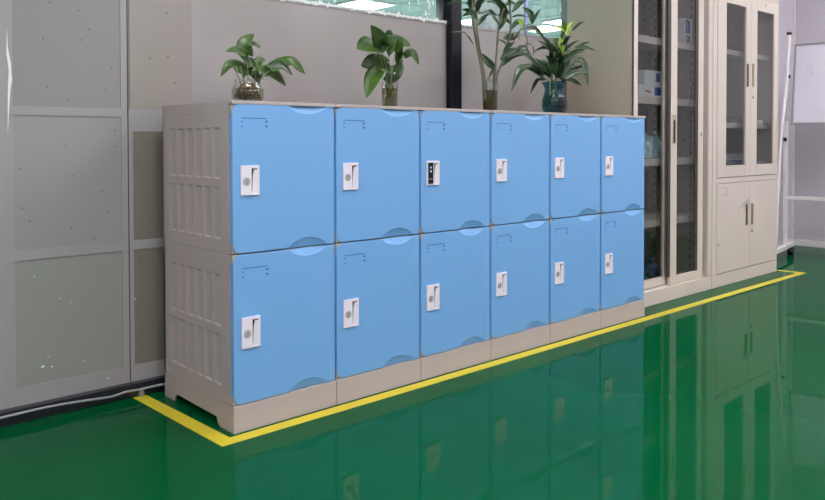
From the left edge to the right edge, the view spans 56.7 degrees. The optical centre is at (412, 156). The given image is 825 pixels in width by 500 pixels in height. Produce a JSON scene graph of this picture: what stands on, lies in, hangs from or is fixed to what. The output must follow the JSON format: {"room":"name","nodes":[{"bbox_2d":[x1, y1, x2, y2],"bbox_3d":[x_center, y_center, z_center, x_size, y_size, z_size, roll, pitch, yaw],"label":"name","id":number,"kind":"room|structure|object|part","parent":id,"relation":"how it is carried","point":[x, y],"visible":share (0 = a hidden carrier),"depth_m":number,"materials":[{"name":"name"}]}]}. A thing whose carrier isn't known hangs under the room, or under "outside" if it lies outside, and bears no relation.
{"room":"locker area","nodes":[
{"label":"locker area","id":0,"kind":"room"},
{"bbox_2d":[0,245,824,499],"bbox_3d":[1.684,0.912,0.605,10.230,0.100,6.730,-1,2,-42],"label":"floor","id":1,"kind":"structure","parent":0,"point":[723,398],"depth_m":2.30,"materials":[{"name":"green paint"}]},
{"bbox_2d":[164,240,335,433],"bbox_3d":[-0.552,0.555,2.580,0.381,0.538,0.484,-1,2,-42],"label":"locker","id":2,"kind":"object","parent":1,"relation":"on","point":[243,332],"visible":0.99,"depth_m":2.41,"materials":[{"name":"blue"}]},
{"bbox_2d":[162,100,335,253],"bbox_3d":[-0.553,0.055,2.570,0.382,0.461,0.485,-1,2,-42],"label":"locker","id":3,"kind":"object","parent":2,"relation":"on","point":[240,176],"visible":1,"depth_m":2.40,"materials":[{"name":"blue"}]},
{"bbox_3d":[-0.491,0.071,2.307,0.063,0.092,0.008,-1,2,-42],"label":"lock plate","id":4,"kind":"part","parent":3,"relation":"part of","materials":[{"name":"white plastic"}]},
{"bbox_3d":[-0.401,0.063,2.403,0.377,0.449,0.019,-1,2,-42],"label":"door","id":5,"kind":"part","parent":3,"relation":"part of","materials":[{"name":"blue plastic"}]},
{"bbox_3d":[-0.549,-0.216,2.548,0.107,0.082,0.111,-1,2,-42],"label":"glass jar","id":6,"kind":"object","parent":3,"relation":"on","visible":0},
{"bbox_2d":[234,93,260,99],"bbox_3d":[-0.553,-0.202,2.549,0.082,0.026,0.078,0,1,21],"label":"pebbles","id":7,"kind":"object","parent":6,"relation":"in","point":[248,96],"visible":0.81,"depth_m":2.52,"materials":[{"name":"stone"}]},
{"bbox_2d":[221,34,304,100],"bbox_3d":[-0.497,-0.301,2.582,0.354,0.223,0.104,-1,2,-42],"label":"pothos plant","id":8,"kind":"object","parent":6,"relation":"in","point":[251,66],"visible":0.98,"depth_m":2.56,"materials":[{"name":"green plant"}]},
{"bbox_3d":[-0.491,0.531,2.316,0.063,0.096,0.008,-1,2,-42],"label":"lock plate","id":9,"kind":"part","parent":2,"relation":"part of","materials":[{"name":"white plastic"}]},
{"bbox_3d":[-0.400,0.517,2.412,0.377,0.451,0.019,-1,2,-42],"label":"door","id":10,"kind":"part","parent":2,"relation":"part of","materials":[{"name":"blue"}]},
{"bbox_2d":[332,234,420,404],"bbox_3d":[-0.269,0.549,2.837,0.381,0.538,0.484,-1,2,-42],"label":"locker","id":11,"kind":"object","parent":1,"relation":"on","point":[377,279],"visible":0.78,"depth_m":2.65,"materials":[{"name":"blue plastic"}]},
{"bbox_3d":[-0.208,0.525,2.573,0.063,0.096,0.008,-1,2,-42],"label":"lock plate","id":12,"kind":"part","parent":11,"relation":"part of","materials":[{"name":"white plastic"}]},
{"bbox_2d":[333,104,420,242],"bbox_3d":[-0.270,0.049,2.827,0.382,0.461,0.485,-1,2,-42],"label":"locker","id":13,"kind":"object","parent":11,"relation":"on","point":[376,148],"visible":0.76,"depth_m":2.64,"materials":[{"name":"blue"}]},
{"bbox_3d":[-0.208,0.065,2.563,0.063,0.092,0.008,-1,2,-42],"label":"lock plate","id":14,"kind":"part","parent":13,"relation":"part of","materials":[{"name":"white plastic"}]},
{"bbox_2d":[417,226,490,379],"bbox_3d":[0.014,0.544,3.093,0.381,0.538,0.484,-1,2,-42],"label":"locker","id":15,"kind":"object","parent":1,"relation":"on","point":[454,265],"visible":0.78,"depth_m":2.91,"materials":[{"name":"blue plastic"}]},
{"bbox_3d":[0.075,0.519,2.830,0.063,0.096,0.008,-1,2,-42],"label":"lock plate","id":16,"kind":"part","parent":15,"relation":"part of","materials":[{"name":"white plastic"}]},
{"bbox_2d":[418,107,490,232],"bbox_3d":[0.013,0.044,3.083,0.382,0.461,0.485,-1,2,-42],"label":"locker","id":17,"kind":"object","parent":15,"relation":"on","point":[454,144],"visible":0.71,"depth_m":2.90,"materials":[{"name":"blue plastic"}]},
{"bbox_3d":[0.075,0.059,2.820,0.064,0.092,0.008,-1,2,-42],"label":"lock plate","id":18,"kind":"part","parent":17,"relation":"part of","materials":[{"name":"white plastic"}]},
{"bbox_3d":[-0.088,-0.256,2.965,0.069,0.142,0.069,-1,2,-42],"label":"glass tumbler","id":19,"kind":"object","parent":17,"relation":"on","visible":0},
{"bbox_2d":[357,25,418,99],"bbox_3d":[-0.109,-0.361,2.938,0.345,0.284,0.125,-1,2,-42],"label":"pothos plant","id":20,"kind":"object","parent":19,"relation":"in","point":[377,65],"visible":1,"depth_m":2.94,"materials":[{"name":"green plant"}]},
{"bbox_2d":[134,270,804,446],"bbox_3d":[0.828,0.795,3.835,4.286,0.001,0.586,-1,2,-42],"label":"tape","id":21,"kind":"object","parent":1,"relation":"on","point":[194,425],"visible":1,"depth_m":2.61,"materials":[{"name":"yellow plastic"}]},
{"bbox_2d":[138,390,143,396],"bbox_3d":[-0.933,0.811,2.626,0.016,0.023,0.019,-1,2,-42],"label":"clip","id":22,"kind":"object","parent":21,"relation":"on","point":[140,393],"visible":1,"depth_m":2.62,"materials":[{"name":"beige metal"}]},
{"bbox_2d":[487,219,549,359],"bbox_3d":[0.297,0.538,3.350,0.381,0.538,0.484,-1,2,-42],"label":"locker","id":23,"kind":"object","parent":1,"relation":"on","point":[519,251],"visible":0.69,"depth_m":3.16,"materials":[{"name":"blue plastic"}]},
{"bbox_3d":[0.358,0.514,3.086,0.063,0.096,0.008,-1,2,-42],"label":"lock plate","id":24,"kind":"part","parent":23,"relation":"part of","materials":[{"name":"white plastic"}]},
{"bbox_2d":[490,110,550,224],"bbox_3d":[0.296,0.038,3.340,0.382,0.461,0.485,-1,2,-42],"label":"locker","id":25,"kind":"object","parent":23,"relation":"on","point":[519,140],"visible":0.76,"depth_m":3.15,"materials":[{"name":"blue"}]},
{"bbox_3d":[0.357,0.053,3.077,0.063,0.092,0.008,-1,2,-42],"label":"lock plate","id":26,"kind":"part","parent":25,"relation":"part of","materials":[{"name":"white plastic"}]},
{"bbox_3d":[0.340,-0.268,3.353,0.073,0.150,0.073,-1,2,-42],"label":"plastic cup","id":27,"kind":"object","parent":25,"relation":"on","visible":0},
{"bbox_2d":[447,0,543,109],"bbox_3d":[0.401,-0.483,3.406,0.733,0.551,0.134,-1,2,-44],"label":"bamboo","id":28,"kind":"object","parent":27,"relation":"in","point":[505,58],"visible":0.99,"depth_m":3.38,"materials":[{"name":"green plant"}]},
{"bbox_2d":[547,214,600,342],"bbox_3d":[0.580,0.532,3.606,0.381,0.538,0.484,-1,2,-42],"label":"locker","id":29,"kind":"object","parent":1,"relation":"on","point":[574,241],"visible":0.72,"depth_m":3.42,"materials":[{"name":"blue plastic"}]},
{"bbox_3d":[0.641,0.508,3.343,0.063,0.096,0.008,-1,2,-42],"label":"lock plate","id":30,"kind":"part","parent":29,"relation":"part of","materials":[{"name":"white"}]},
{"bbox_2d":[549,112,601,218],"bbox_3d":[0.579,0.032,3.596,0.382,0.461,0.485,-1,2,-42],"label":"locker","id":31,"kind":"object","parent":29,"relation":"on","point":[574,138],"visible":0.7,"depth_m":3.41,"materials":[{"name":"blue plastic"}]},
{"bbox_3d":[0.640,0.047,3.333,0.063,0.092,0.008,-1,2,-42],"label":"lock plate","id":32,"kind":"part","parent":31,"relation":"part of","materials":[{"name":"white plastic"}]},
{"bbox_3d":[0.681,-0.279,3.662,0.128,0.158,0.128,-1,2,-42],"label":"glass vase","id":33,"kind":"object","parent":31,"relation":"on","visible":0},
{"bbox_2d":[509,21,595,103],"bbox_3d":[0.680,-0.466,3.649,0.787,0.426,0.174,-1,2,-42],"label":"dracaena plant","id":34,"kind":"object","parent":33,"relation":"in","point":[560,67],"visible":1,"depth_m":3.64,"materials":[{"name":"green plant"}]},
{"bbox_2d":[598,209,644,327],"bbox_3d":[0.863,0.526,3.863,0.381,0.538,0.484,-1,2,-42],"label":"locker","id":35,"kind":"object","parent":1,"relation":"on","point":[621,232],"visible":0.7,"depth_m":3.68,"materials":[{"name":"blue plastic"}]},
{"bbox_3d":[0.924,0.502,3.599,0.063,0.096,0.008,-1,2,-42],"label":"lock plate","id":36,"kind":"part","parent":35,"relation":"part of","materials":[{"name":"white plastic"}]},
{"bbox_2d":[600,114,645,212],"bbox_3d":[0.862,0.026,3.853,0.382,0.461,0.485,-1,2,-42],"label":"locker","id":37,"kind":"object","parent":35,"relation":"on","point":[621,136],"visible":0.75,"depth_m":3.66,"materials":[{"name":"blue plastic"}]},
{"bbox_3d":[0.923,0.042,3.590,0.063,0.092,0.008,-1,2,-42],"label":"lock plate","id":38,"kind":"part","parent":37,"relation":"part of","materials":[{"name":"white"}]},
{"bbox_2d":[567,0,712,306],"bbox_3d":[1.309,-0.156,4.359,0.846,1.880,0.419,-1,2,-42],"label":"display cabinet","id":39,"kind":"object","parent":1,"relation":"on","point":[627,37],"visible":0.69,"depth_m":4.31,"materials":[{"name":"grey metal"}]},
{"bbox_2d":[644,132,652,158],"bbox_3d":[1.283,-0.067,4.279,0.146,0.148,0.133,-1,2,-42],"label":"bottle","id":40,"kind":"object","parent":39,"relation":"on","point":[648,148],"visible":0.35,"depth_m":4.24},
{"bbox_2d":[638,84,660,97],"bbox_3d":[1.254,-0.365,4.311,0.250,0.070,0.206,-1,2,-42],"label":"carton","id":41,"kind":"object","parent":39,"relation":"on","point":[643,90],"visible":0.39,"depth_m":4.22,"materials":[{"name":"white cardboard"}]},
{"bbox_2d":[638,70,660,85],"bbox_3d":[1.281,-0.442,4.324,0.170,0.082,0.181,-1,2,-42],"label":"carton","id":42,"kind":"object","parent":41,"relation":"on","point":[646,77],"visible":0.54,"depth_m":4.23,"materials":[{"name":"white cardboard"}]},
{"bbox_3d":[1.379,-0.446,4.292,0.043,0.049,0.002,-1,2,-42],"label":"printed panel","id":43,"kind":"part","parent":42,"relation":"part of","materials":[{"name":"blue"}]},
{"bbox_3d":[1.338,-0.366,4.250,0.169,0.045,0.002,-1,2,-42],"label":"printed panel","id":44,"kind":"part","parent":41,"relation":"part of","materials":[{"name":"white"}]},
{"bbox_2d":[644,256,659,279],"bbox_3d":[1.328,0.633,4.336,0.228,0.132,0.175,-1,2,-42],"label":"plastic bag","id":45,"kind":"object","parent":39,"relation":"in","point":[651,270],"visible":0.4,"depth_m":4.27,"materials":[{"name":"blue plastic"}]},
{"bbox_2d":[646,131,660,157],"bbox_3d":[1.378,-0.072,4.367,0.124,0.155,0.126,0,1,3],"label":"bottle","id":46,"kind":"object","parent":39,"relation":"on","point":[656,143],"visible":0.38,"depth_m":4.33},
{"bbox_3d":[1.276,-0.156,4.119,0.402,1.730,0.020,-1,2,-42],"label":"sliding door","id":47,"kind":"part","parent":39,"relation":"part of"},
{"bbox_2d":[638,35,694,53],"bbox_3d":[1.290,-0.639,4.369,0.802,0.038,0.334,-1,2,-42],"label":"shelf","id":48,"kind":"object","parent":39,"relation":"attached to","point":[646,44],"depth_m":4.39,"materials":[{"name":"grey metal"}]},
{"bbox_2d":[638,96,694,106],"bbox_3d":[1.291,-0.312,4.376,0.802,0.038,0.334,-1,2,-42],"label":"shelf","id":49,"kind":"object","parent":39,"relation":"attached to","point":[643,101],"depth_m":4.37,"materials":[{"name":"grey metal"}]},
{"bbox_2d":[644,157,693,165],"bbox_3d":[1.292,0.025,4.383,0.802,0.038,0.334,-1,2,-42],"label":"shelf","id":50,"kind":"object","parent":39,"relation":"attached to","point":[681,161],"depth_m":4.36,"materials":[{"name":"grey metal"}]},
{"bbox_2d":[644,210,693,227],"bbox_3d":[1.292,0.361,4.390,0.802,0.038,0.334,-1,2,-42],"label":"shelf","id":51,"kind":"object","parent":39,"relation":"attached to","point":[652,218],"depth_m":4.42,"materials":[{"name":"grey metal"}]},
{"bbox_3d":[1.432,-0.143,4.224,0.846,1.860,0.052,-1,2,-42],"label":"frame","id":52,"kind":"part","parent":39,"relation":"part of","materials":[{"name":"beige metal"}]},
{"bbox_3d":[1.447,-0.153,4.222,0.030,0.160,0.004,-1,2,-42],"label":"handle","id":53,"kind":"part","parent":39,"relation":"part of","materials":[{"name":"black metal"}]},
{"bbox_2d":[677,34,691,43],"bbox_3d":[1.573,-0.690,4.517,0.100,0.055,0.121,-1,2,-42],"label":"carton","id":54,"kind":"object","parent":39,"relation":"on","point":[685,38],"visible":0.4,"depth_m":4.46,"materials":[{"name":"white cardboard"}]},
{"bbox_2d":[678,18,691,34],"bbox_3d":[1.573,-0.764,4.516,0.100,0.092,0.121,-1,2,-42],"label":"carton","id":55,"kind":"object","parent":54,"relation":"on","point":[684,25],"visible":0.58,"depth_m":4.46,"materials":[{"name":"white"}]},
{"bbox_3d":[1.614,-0.763,4.472,0.052,0.077,0.002,-1,2,-42],"label":"printed panel","id":56,"kind":"part","parent":55,"relation":"part of","materials":[{"name":"blue cardboard"}]},
{"bbox_3d":[1.614,-0.689,4.474,0.052,0.046,0.002,-1,2,-42],"label":"printed panel","id":57,"kind":"part","parent":54,"relation":"part of","materials":[{"name":"blue"}]},
{"bbox_3d":[1.551,-0.161,4.331,0.366,1.730,0.020,-1,2,-42],"label":"sliding door","id":58,"kind":"part","parent":39,"relation":"part of","materials":[{"name":"white metal"}]},
{"bbox_2d":[711,0,778,288],"bbox_3d":[1.968,-0.168,4.952,0.912,1.878,0.426,-1,2,-42],"label":"cupboard","id":59,"kind":"object","parent":1,"relation":"on","point":[745,32],"visible":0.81,"depth_m":4.85,"materials":[{"name":"grey"}]},
{"bbox_3d":[1.964,0.427,4.692,0.438,0.536,0.020,-1,2,-42],"label":"solid door","id":60,"kind":"part","parent":59,"relation":"part of","materials":[{"name":"beige metal"}]},
{"bbox_3d":[1.962,-0.444,4.674,0.438,1.130,0.020,-1,2,-42],"label":"glazed door","id":61,"kind":"part","parent":59,"relation":"part of","materials":[{"name":"beige metal"}]},
{"bbox_2d":[726,116,742,123],"bbox_3d":[2.027,-0.241,4.961,0.096,0.050,0.206,-1,2,-42],"label":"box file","id":62,"kind":"object","parent":59,"relation":"on","point":[729,119],"visible":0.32,"depth_m":4.88,"materials":[{"name":"grey"}]},
{"bbox_2d":[726,160,742,165],"bbox_3d":[1.973,0.067,4.950,0.410,0.095,0.250,-1,2,-42],"label":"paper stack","id":63,"kind":"object","parent":59,"relation":"in","point":[728,162],"visible":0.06,"depth_m":4.85,"materials":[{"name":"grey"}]},
{"bbox_2d":[726,154,741,159],"bbox_3d":[1.966,-0.001,4.944,0.306,0.040,0.206,-1,2,-42],"label":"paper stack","id":64,"kind":"object","parent":63,"relation":"on","point":[728,156],"visible":0.29,"depth_m":4.90,"materials":[{"name":"grey paper"}]},
{"bbox_3d":[2.101,0.362,4.801,0.028,0.134,0.004,-1,2,-42],"label":"handle","id":65,"kind":"part","parent":59,"relation":"part of","materials":[{"name":"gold metal"}]},
{"bbox_3d":[2.099,-0.511,4.782,0.028,0.146,0.004,-1,2,-42],"label":"handle","id":66,"kind":"part","parent":59,"relation":"part of","materials":[{"name":"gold metal"}]},
{"bbox_2d":[726,123,769,128],"bbox_3d":[1.955,-0.200,4.967,0.872,0.030,0.360,-1,2,-42],"label":"shelf","id":67,"kind":"object","parent":59,"relation":"attached to","point":[728,125],"depth_m":5.00,"materials":[{"name":"grey metal"}]},
{"bbox_2d":[727,49,769,62],"bbox_3d":[1.954,-0.654,4.957,0.872,0.030,0.360,-1,2,-42],"label":"shelf","id":68,"kind":"object","parent":59,"relation":"attached to","point":[733,56],"depth_m":5.05,"materials":[{"name":"grey metal"}]},
{"bbox_3d":[2.159,0.361,4.853,0.028,0.134,0.004,-1,2,-42],"label":"handle","id":69,"kind":"part","parent":59,"relation":"part of","materials":[{"name":"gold metal"}]},
{"bbox_3d":[2.157,-0.517,4.835,0.028,0.146,0.004,-1,2,-42],"label":"handle","id":70,"kind":"part","parent":59,"relation":"part of","materials":[{"name":"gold metal"}]},
{"bbox_3d":[2.278,0.421,4.977,0.406,0.536,0.020,-1,2,-42],"label":"solid door","id":71,"kind":"part","parent":59,"relation":"part of","materials":[{"name":"beige metal"}]},
{"bbox_3d":[2.277,-0.450,4.959,0.406,1.130,0.020,-1,2,-42],"label":"glazed door","id":72,"kind":"part","parent":59,"relation":"part of","materials":[{"name":"beige metal"}]},
{"bbox_2d":[777,32,824,254],"bbox_3d":[3.232,-0.083,5.248,1.300,1.690,0.610,1,2,38],"label":"stand","id":73,"kind":"object","parent":1,"relation":"on","point":[789,246],"visible":0.76,"depth_m":5.69,"materials":[{"name":"white metal"}]},
{"bbox_3d":[2.724,-0.135,5.620,0.022,1.583,0.386,1,2,38],"label":"leg","id":74,"kind":"part","parent":73,"relation":"part of","materials":[{"name":"white metal"}]},
{"bbox_3d":[2.810,-0.594,5.720,0.012,0.656,0.087,1,2,38],"label":"tilt rod","id":75,"kind":"part","parent":73,"relation":"part of","materials":[{"name":"white metal"}]},
{"bbox_2d":[791,42,824,124],"bbox_3d":[3.325,-0.540,5.357,1.200,0.610,0.125,1,2,38],"label":"whiteboard","id":76,"kind":"object","parent":73,"relation":"attached to","point":[808,91],"visible":1,"depth_m":5.66,"materials":[{"name":"white"}]},
{"bbox_2d":[306,0,560,37],"bbox_3d":[1.735,-2.162,8.944,21.600,0.100,19.100,-1,2,-42],"label":"ceiling","id":77,"kind":"structure","parent":0,"point":[404,8],"depth_m":11.16,"materials":[{"name":"white paint"}]},
{"bbox_2d":[332,0,396,9],"bbox_3d":[-0.673,-2.128,10.676,0.640,0.029,0.640,-1,2,-42],"label":"recessed light","id":78,"kind":"object","parent":77,"relation":"in","point":[375,4],"visible":0.67,"depth_m":10.62,"materials":[{"name":"white ceramic"}]},
{"bbox_2d":[462,17,470,24],"bbox_3d":[1.042,-2.162,12.164,0.640,0.029,0.640,-1,2,-42],"label":"recessed light","id":79,"kind":"object","parent":77,"relation":"in","point":[464,20],"visible":0.13,"depth_m":12.10,"materials":[{"name":"white ceramic"}]},
{"bbox_2d":[529,24,560,32],"bbox_3d":[2.213,-2.180,12.956,0.640,0.029,0.640,-1,2,-42],"label":"recessed light","id":80,"kind":"object","parent":77,"relation":"in","point":[543,27],"visible":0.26,"depth_m":12.92,"materials":[{"name":"white ceramic"}]},
{"bbox_2d":[534,26,560,31],"bbox_3d":[2.213,-2.179,12.956,0.600,0.010,0.600,-1,2,-42],"label":"diffuser","id":81,"kind":"object","parent":80,"relation":"attached to","point":[543,28],"depth_m":12.92,"materials":[{"name":"white plastic"}]},
{"bbox_2d":[540,18,560,25],"bbox_3d":[2.495,-2.165,12.199,0.640,0.029,0.640,-1,2,-42],"label":"recessed light","id":82,"kind":"object","parent":77,"relation":"in","point":[557,21],"visible":0.31,"depth_m":12.17,"materials":[{"name":"white plastic"}]},
{"bbox_2d":[544,20,560,24],"bbox_3d":[2.495,-2.164,12.199,0.600,0.010,0.600,-1,2,-42],"label":"diffuser","id":83,"kind":"object","parent":82,"relation":"attached to","point":[554,22],"depth_m":12.26,"materials":[{"name":"white plastic"}]},
{"bbox_2d":[127,0,792,241],"bbox_3d":[3.692,-0.672,6.893,21.500,2.800,0.070,-1,2,-42],"label":"wall","id":84,"kind":"structure","parent":0,"point":[323,40],"depth_m":3.26,"materials":[{"name":"paint"}]},
{"bbox_2d":[12,0,120,108],"bbox_3d":[-1.123,-0.390,2.489,0.337,0.455,0.006,-1,2,-42],"label":"wall panel","id":85,"kind":"object","parent":84,"relation":"attached to","point":[66,53],"depth_m":2.48,"materials":[{"name":"grey metal"}]},
{"bbox_2d":[13,115,121,250],"bbox_3d":[-1.122,0.079,2.499,0.337,0.426,0.006,-1,2,-42],"label":"wall panel","id":86,"kind":"object","parent":84,"relation":"attached to","point":[67,169],"depth_m":2.49,"materials":[{"name":"grey metal"}]},
{"bbox_2d":[15,251,122,387],"bbox_3d":[-1.121,0.524,2.508,0.337,0.400,0.006,-1,2,-42],"label":"wall panel","id":87,"kind":"object","parent":84,"relation":"attached to","point":[69,309],"depth_m":2.50,"materials":[{"name":"grey metal"}]},
{"bbox_2d":[0,0,164,409],"bbox_3d":[-1.053,0.083,2.559,0.676,1.404,0.008,-1,2,-42],"label":"trim","id":88,"kind":"structure","parent":84,"relation":"attached to","point":[148,120],"depth_m":2.48,"materials":[{"name":"grey metal"}]},
{"bbox_2d":[0,375,164,427],"bbox_3d":[-1.702,0.816,1.962,6.840,0.046,0.029,-1,2,-42],"label":"baseboard","id":89,"kind":"structure","parent":84,"relation":"attached to","point":[112,390],"depth_m":2.50,"materials":[{"name":"black"}]},
{"bbox_2d":[0,383,164,418],"bbox_3d":[-1.181,0.808,2.400,1.800,0.038,0.013,-1,2,-42],"label":"cable","id":90,"kind":"object","parent":84,"relation":"attached to","point":[161,384],"visible":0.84,"depth_m":2.48,"materials":[{"name":"grey plastic"}]},
{"bbox_2d":[126,0,130,381],"bbox_3d":[-0.978,0.082,2.627,0.004,1.404,0.006,-1,2,-42],"label":"trim","id":91,"kind":"structure","parent":84,"relation":"attached to","point":[126,0],"depth_m":2.62,"materials":[{"name":"grey metal"}]},
{"bbox_2d":[133,131,163,239],"bbox_3d":[-0.885,0.098,2.714,0.221,0.377,0.006,-1,2,-42],"label":"wall panel","id":92,"kind":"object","parent":84,"relation":"attached to","point":[147,146],"depth_m":2.67,"materials":[{"name":"grey metal"}]},
{"bbox_2d":[134,247,164,363],"bbox_3d":[-0.885,0.519,2.723,0.221,0.400,0.006,-1,2,-42],"label":"wall panel","id":93,"kind":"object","parent":84,"relation":"attached to","point":[149,262],"depth_m":2.68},
{"bbox_2d":[128,0,191,109],"bbox_3d":[-0.889,-0.394,2.701,0.229,0.455,0.006,-1,2,-42],"label":"wall panel","id":94,"kind":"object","parent":84,"relation":"attached to","point":[160,31],"depth_m":2.69,"materials":[{"name":"grey metal"}]},
{"bbox_2d":[6,0,467,378],"bbox_3d":[-0.498,0.000,3.069,2.064,1.481,0.022,-1,2,-42],"label":"trim","id":95,"kind":"structure","parent":84,"relation":"attached to","point":[319,2],"depth_m":3.24,"materials":[{"name":"white"}]},
{"bbox_2d":[274,0,566,39],"bbox_3d":[-1.693,-1.103,1.999,6.960,1.018,0.070,-1,2,-42],"label":"trim","id":96,"kind":"structure","parent":84,"relation":"attached to","point":[563,2],"depth_m":3.77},
{"bbox_2d":[314,0,560,36],"bbox_3d":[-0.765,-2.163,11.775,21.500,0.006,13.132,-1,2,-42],"label":"window","id":97,"kind":"structure","parent":84,"relation":"attached to","point":[314,0],"depth_m":11.09,"materials":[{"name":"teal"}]},
{"bbox_2d":[436,0,461,108],"bbox_3d":[0.175,-0.600,3.692,0.075,2.800,0.108,-1,2,-42],"label":"trim","id":98,"kind":"structure","parent":84,"relation":"attached to","point":[451,13],"depth_m":3.65,"materials":[{"name":"black metal"}]},
{"bbox_2d":[777,239,792,246],"bbox_3d":[2.670,0.724,5.937,1.400,0.050,0.012,-1,2,-42],"label":"baseboard","id":99,"kind":"structure","parent":84,"relation":"attached to","point":[790,240],"depth_m":6.25,"materials":[{"name":"white ceramic"}]},
{"bbox_2d":[791,0,795,238],"bbox_3d":[3.182,-0.686,6.373,0.014,2.750,0.014,-1,2,-42],"label":"trim","id":100,"kind":"structure","parent":84,"relation":"attached to","point":[794,1],"depth_m":6.38,"materials":[{"name":"white ceramic"}]},
{"bbox_2d":[477,22,492,28],"bbox_3d":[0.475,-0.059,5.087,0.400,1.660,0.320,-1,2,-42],"label":"poster","id":101,"kind":"object","parent":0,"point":[483,25],"visible":0.07,"depth_m":5.07,"materials":[{"name":"white paper"}]},
{"bbox_2d":[471,0,523,32],"bbox_3d":[0.700,-0.655,6.278,0.320,2.800,0.300,-1,2,-42],"label":"window","id":102,"kind":"structure","parent":0,"point":[489,19],"depth_m":6.15,"materials":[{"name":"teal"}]},
{"bbox_2d":[524,0,528,33],"bbox_3d":[0.836,-0.657,6.395,0.040,2.800,0.310,-1,2,-42],"label":"trim","id":103,"kind":"structure","parent":0,"point":[526,3],"depth_m":6.27,"materials":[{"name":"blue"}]},
{"bbox_2d":[794,0,824,241],"bbox_3d":[5.457,-0.614,3.951,0.100,2.800,6.660,-1,2,-42],"label":"wall","id":104,"kind":"structure","parent":0,"point":[809,139],"depth_m":6.29,"materials":[{"name":"paint"}]},
{"bbox_2d":[793,239,824,247],"bbox_3d":[5.384,0.760,3.979,0.012,0.050,6.560,-1,2,-42],"label":"baseboard","id":105,"kind":"structure","parent":104,"relation":"attached to","point":[806,243],"depth_m":6.30,"materials":[{"name":"white ceramic"}]}
]}

